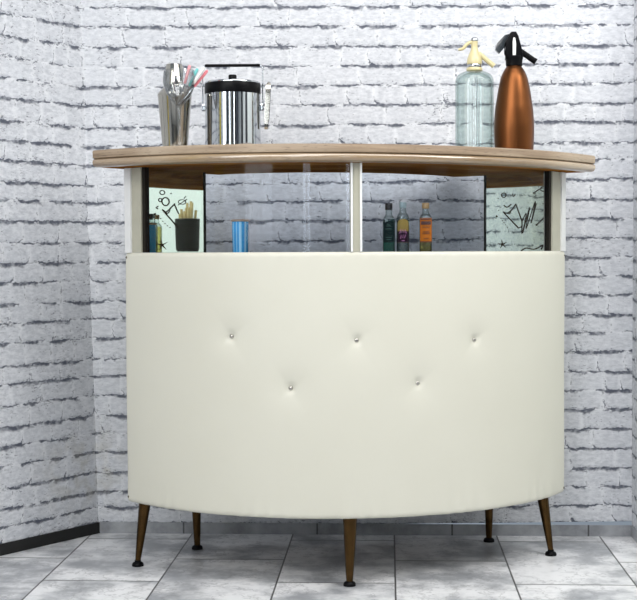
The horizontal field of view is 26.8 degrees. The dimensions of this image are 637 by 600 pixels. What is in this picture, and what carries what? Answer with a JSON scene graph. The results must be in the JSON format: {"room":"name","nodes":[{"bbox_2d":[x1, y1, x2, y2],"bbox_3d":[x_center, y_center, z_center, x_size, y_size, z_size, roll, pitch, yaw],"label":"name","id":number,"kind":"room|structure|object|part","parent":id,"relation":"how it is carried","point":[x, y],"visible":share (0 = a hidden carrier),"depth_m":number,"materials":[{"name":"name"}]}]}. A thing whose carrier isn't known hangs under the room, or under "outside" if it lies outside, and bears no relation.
{"room":"home bar","nodes":[
{"label":"home bar","id":0,"kind":"room"},
{"bbox_2d":[0,0,97,543],"bbox_3d":[-1.220,-0.558,3.257,0.051,2.499,1.784,1,3,37],"label":"wall","id":1,"kind":"structure","parent":0,"point":[48,466],"depth_m":3.83,"materials":[{"name":"brick"}]},
{"bbox_2d":[0,522,99,555],"bbox_3d":[-1.184,0.706,3.306,0.016,0.032,1.746,1,3,37],"label":"baseboard","id":2,"kind":"structure","parent":1,"relation":"attached to","point":[15,546],"depth_m":3.84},
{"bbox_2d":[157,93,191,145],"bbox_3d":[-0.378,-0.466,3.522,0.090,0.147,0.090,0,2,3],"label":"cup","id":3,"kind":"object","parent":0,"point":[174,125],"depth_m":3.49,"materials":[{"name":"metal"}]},
{"bbox_2d":[163,68,194,111],"bbox_3d":[-0.358,-0.489,3.435,0.083,0.200,0.083,0,2,3],"label":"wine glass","id":4,"kind":"object","parent":3,"relation":"in","point":[170,68],"visible":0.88,"depth_m":3.43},
{"bbox_2d":[178,65,190,103],"bbox_3d":[-0.343,-0.552,3.428,0.033,0.099,0.008,0,2,3],"label":"straw","id":5,"kind":"object","parent":4,"relation":"in","point":[189,66],"visible":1,"depth_m":3.42,"materials":[{"name":"pink plastic"}]},
{"bbox_2d":[185,68,197,93],"bbox_3d":[-0.332,-0.549,3.439,0.048,0.093,0.008,0,2,3],"label":"straw","id":6,"kind":"object","parent":4,"relation":"in","point":[196,69],"visible":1,"depth_m":3.44,"materials":[{"name":"teal plastic"}]},
{"bbox_2d":[180,67,204,103],"bbox_3d":[-0.324,-0.550,3.428,0.068,0.093,0.008,0,2,8],"label":"straw","id":7,"kind":"object","parent":4,"relation":"in","point":[202,68],"visible":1,"depth_m":3.42,"materials":[{"name":"white plastic"}]},
{"bbox_2d":[181,70,207,103],"bbox_3d":[-0.319,-0.549,3.441,0.072,0.088,0.008,0,2,-4],"label":"straw","id":8,"kind":"object","parent":4,"relation":"in","point":[206,71],"visible":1,"depth_m":3.44,"materials":[{"name":"pink plastic"}]},
{"bbox_2d":[0,533,636,599],"bbox_3d":[0.288,0.795,1.348,4.600,0.020,5.400,0,2,3],"label":"floor","id":9,"kind":"structure","parent":0,"point":[98,566],"depth_m":3.53,"materials":[{"name":"tile"}]},
{"bbox_2d":[92,143,594,586],"bbox_3d":[0.082,0.155,3.569,1.352,1.104,0.611,0,2,-5],"label":"bar","id":10,"kind":"object","parent":9,"relation":"on","point":[353,385],"visible":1,"depth_m":3.37,"materials":[{"name":"white leather"}]},
{"bbox_3d":[-0.503,-0.236,3.534,0.005,0.223,0.027,-2,3,-41],"label":"post trim","id":11,"kind":"part","parent":10,"relation":"part of","materials":[{"name":"white metal"}]},
{"bbox_3d":[-0.476,-0.236,3.528,0.027,0.223,0.062,-2,3,-43],"label":"post","id":12,"kind":"part","parent":10,"relation":"part of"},
{"bbox_3d":[-0.468,0.616,3.577,0.045,0.164,0.033,0,2,-5],"label":"leg","id":13,"kind":"part","parent":10,"relation":"part of","materials":[{"name":"brown wood"}]},
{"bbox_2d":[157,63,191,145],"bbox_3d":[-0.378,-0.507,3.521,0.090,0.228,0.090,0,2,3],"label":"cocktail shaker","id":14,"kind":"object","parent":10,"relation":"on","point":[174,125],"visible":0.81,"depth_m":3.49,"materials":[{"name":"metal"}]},
{"bbox_2d":[149,170,205,252],"bbox_3d":[-0.397,-0.240,3.641,0.165,0.223,0.154,0,2,3],"label":"glass panel","id":15,"kind":"object","parent":10,"relation":"on","point":[177,198],"depth_m":3.64,"materials":[{"name":"white glass"}]},
{"bbox_3d":[-0.345,0.609,3.763,0.030,0.164,0.031,0,2,-5],"label":"leg","id":16,"kind":"part","parent":10,"relation":"part of","materials":[{"name":"brown wood"}]},
{"bbox_2d":[201,64,263,144],"bbox_3d":[-0.226,-0.507,3.533,0.148,0.230,0.148,1,2,30],"label":"ice bucket","id":17,"kind":"object","parent":10,"relation":"on","point":[232,108],"visible":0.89,"depth_m":3.47,"materials":[{"name":"silver metal"}]},
{"bbox_3d":[-0.227,-0.585,3.530,0.022,0.019,0.022,0,2,1],"label":"lid knob","id":18,"kind":"part","parent":17,"relation":"part of","materials":[{"name":"black plastic"}]},
{"bbox_3d":[-0.227,-0.574,3.530,0.148,0.008,0.148,0,2,1],"label":"lid","id":19,"kind":"part","parent":17,"relation":"part of","materials":[{"name":"silver metal"}]},
{"bbox_3d":[-0.227,-0.565,3.531,0.163,0.110,0.004,0,2,1],"label":"handle","id":20,"kind":"part","parent":17,"relation":"part of","materials":[{"name":"silver metal"}]},
{"bbox_2d":[264,81,270,129],"bbox_3d":[-0.136,-0.513,3.528,0.023,0.126,0.018,0,2,3],"label":"tongs","id":21,"kind":"object","parent":17,"relation":"hanging from","point":[268,85],"visible":1,"depth_m":3.52,"materials":[{"name":"metal"}]},
{"bbox_2d":[231,219,248,251],"bbox_3d":[-0.205,-0.167,3.512,0.048,0.088,0.048,0,2,3],"label":"tumbler","id":22,"kind":"object","parent":10,"relation":"on","point":[240,227],"visible":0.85,"depth_m":3.49,"materials":[{"name":"blue glass"}]},
{"bbox_2d":[92,143,594,163],"bbox_3d":[0.079,-0.380,3.552,1.346,0.033,0.601,0,2,-5],"label":"countertop","id":23,"kind":"structure","parent":10,"relation":"on","point":[287,147],"depth_m":3.30,"materials":[{"name":"brown wood"}]},
{"bbox_3d":[0.096,0.206,3.467,1.191,0.662,0.328,0,2,-5],"label":"panel","id":24,"kind":"part","parent":10,"relation":"part of","materials":[{"name":"beige leather"}]},
{"bbox_3d":[0.079,0.622,3.350,0.037,0.164,0.037,0,2,-5],"label":"leg","id":25,"kind":"part","parent":10,"relation":"part of","materials":[{"name":"brown wood"}]},
{"bbox_3d":[0.082,-0.228,3.289,0.005,0.218,0.005,0,2,-5],"label":"post trim","id":26,"kind":"part","parent":10,"relation":"part of","materials":[{"name":"white metal"}]},
{"bbox_3d":[0.092,-0.229,3.305,0.028,0.218,0.027,0,2,-5],"label":"post","id":27,"kind":"part","parent":10,"relation":"part of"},
{"bbox_3d":[0.105,-0.228,3.290,0.005,0.218,0.005,0,2,-5],"label":"post trim","id":28,"kind":"part","parent":10,"relation":"part of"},
{"bbox_2d":[383,203,394,250],"bbox_3d":[0.179,-0.184,3.402,0.032,0.126,0.034,0,2,1],"label":"liquor bottle","id":29,"kind":"object","parent":10,"relation":"on","point":[388,224],"visible":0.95,"depth_m":3.39,"materials":[{"name":"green glass"}]},
{"bbox_2d":[396,202,408,242],"bbox_3d":[0.215,-0.185,3.400,0.033,0.128,0.034,0,2,1],"label":"liquor bottle","id":30,"kind":"object","parent":10,"relation":"on","point":[403,225],"visible":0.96,"depth_m":3.39,"materials":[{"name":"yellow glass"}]},
{"bbox_2d":[419,203,431,251],"bbox_3d":[0.272,-0.184,3.397,0.032,0.126,0.034,0,2,1],"label":"liquor bottle","id":31,"kind":"object","parent":10,"relation":"on","point":[425,224],"visible":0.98,"depth_m":3.38,"materials":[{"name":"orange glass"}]},
{"bbox_2d":[455,37,495,137],"bbox_3d":[0.415,-0.542,3.538,0.107,0.305,0.101,0,2,3],"label":"soda siphon","id":32,"kind":"object","parent":10,"relation":"on","point":[474,60],"visible":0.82,"depth_m":3.52,"materials":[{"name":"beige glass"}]},
{"bbox_3d":[0.389,-0.672,3.533,0.041,0.029,0.010,0,2,-3],"label":"lever","id":33,"kind":"part","parent":32,"relation":"part of","materials":[{"name":"beige plastic"}]},
{"bbox_3d":[0.443,-0.635,3.533,0.051,0.044,0.015,0,2,3],"label":"spout","id":34,"kind":"part","parent":32,"relation":"part of","materials":[{"name":"beige plastic"}]},
{"bbox_3d":[0.489,0.602,3.843,0.030,0.164,0.032,0,2,-5],"label":"leg","id":35,"kind":"part","parent":10,"relation":"part of","materials":[{"name":"brown wood"}]},
{"bbox_2d":[484,173,543,250],"bbox_3d":[0.560,-0.243,3.732,0.189,0.215,0.130,0,2,3],"label":"glass panel","id":36,"kind":"object","parent":10,"relation":"on","point":[513,202],"depth_m":3.73,"materials":[{"name":"white glass"}]},
{"bbox_2d":[494,31,537,149],"bbox_3d":[0.516,-0.548,3.533,0.106,0.317,0.106,2,3,42],"label":"soda siphon","id":37,"kind":"object","parent":10,"relation":"on","point":[514,115],"visible":0.9,"depth_m":3.50,"materials":[{"name":"orange metal"}]},
{"bbox_3d":[0.484,-0.675,3.530,0.037,0.052,0.022,0,2,3],"label":"lever","id":38,"kind":"part","parent":37,"relation":"part of","materials":[{"name":"grey plastic"}]},
{"bbox_2d":[494,65,533,149],"bbox_3d":[0.517,-0.503,3.534,0.106,0.228,0.106,0,2,3],"label":"bottle","id":39,"kind":"object","parent":37,"relation":"attached to","point":[514,115],"depth_m":3.49,"materials":[{"name":"orange metal"}]},
{"bbox_3d":[0.552,-0.642,3.527,0.052,0.043,0.017,0,2,3],"label":"spout","id":40,"kind":"part","parent":37,"relation":"part of","materials":[{"name":"black plastic"}]},
{"bbox_3d":[0.621,0.608,3.678,0.048,0.164,0.033,0,2,-5],"label":"leg","id":41,"kind":"part","parent":10,"relation":"part of","materials":[{"name":"brown wood"}]},
{"bbox_3d":[0.638,-0.240,3.628,0.027,0.213,0.077,1,2,33],"label":"post","id":42,"kind":"part","parent":10,"relation":"part of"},
{"bbox_3d":[0.666,-0.240,3.643,0.005,0.213,0.029,1,2,31],"label":"post trim","id":43,"kind":"part","parent":10,"relation":"part of","materials":[{"name":"white metal"}]},
{"bbox_2d":[81,0,633,523],"bbox_3d":[0.106,-0.587,3.913,1.635,2.499,0.001,0,2,3],"label":"wall","id":44,"kind":"structure","parent":0,"point":[338,71],"depth_m":3.91,"materials":[{"name":"brick"}]},
{"bbox_2d":[100,522,630,536],"bbox_3d":[0.129,0.678,3.955,1.575,0.033,0.004,0,2,3],"label":"baseboard","id":45,"kind":"structure","parent":44,"relation":"attached to","point":[105,527],"depth_m":3.95,"materials":[{"name":"stone"}]},
{"bbox_2d":[632,0,636,529],"bbox_3d":[0.908,-0.587,3.806,0.001,2.499,0.130,0,2,3],"label":"wall","id":46,"kind":"structure","parent":0,"point":[634,336],"depth_m":3.85,"materials":[{"name":"brick"}]},
{"bbox_2d":[631,525,636,542],"bbox_3d":[0.922,0.678,3.851,0.020,0.033,0.130,0,2,3],"label":"baseboard","id":47,"kind":"structure","parent":46,"relation":"attached to","point":[633,530],"depth_m":3.87,"materials":[{"name":"stone"}]}
]}

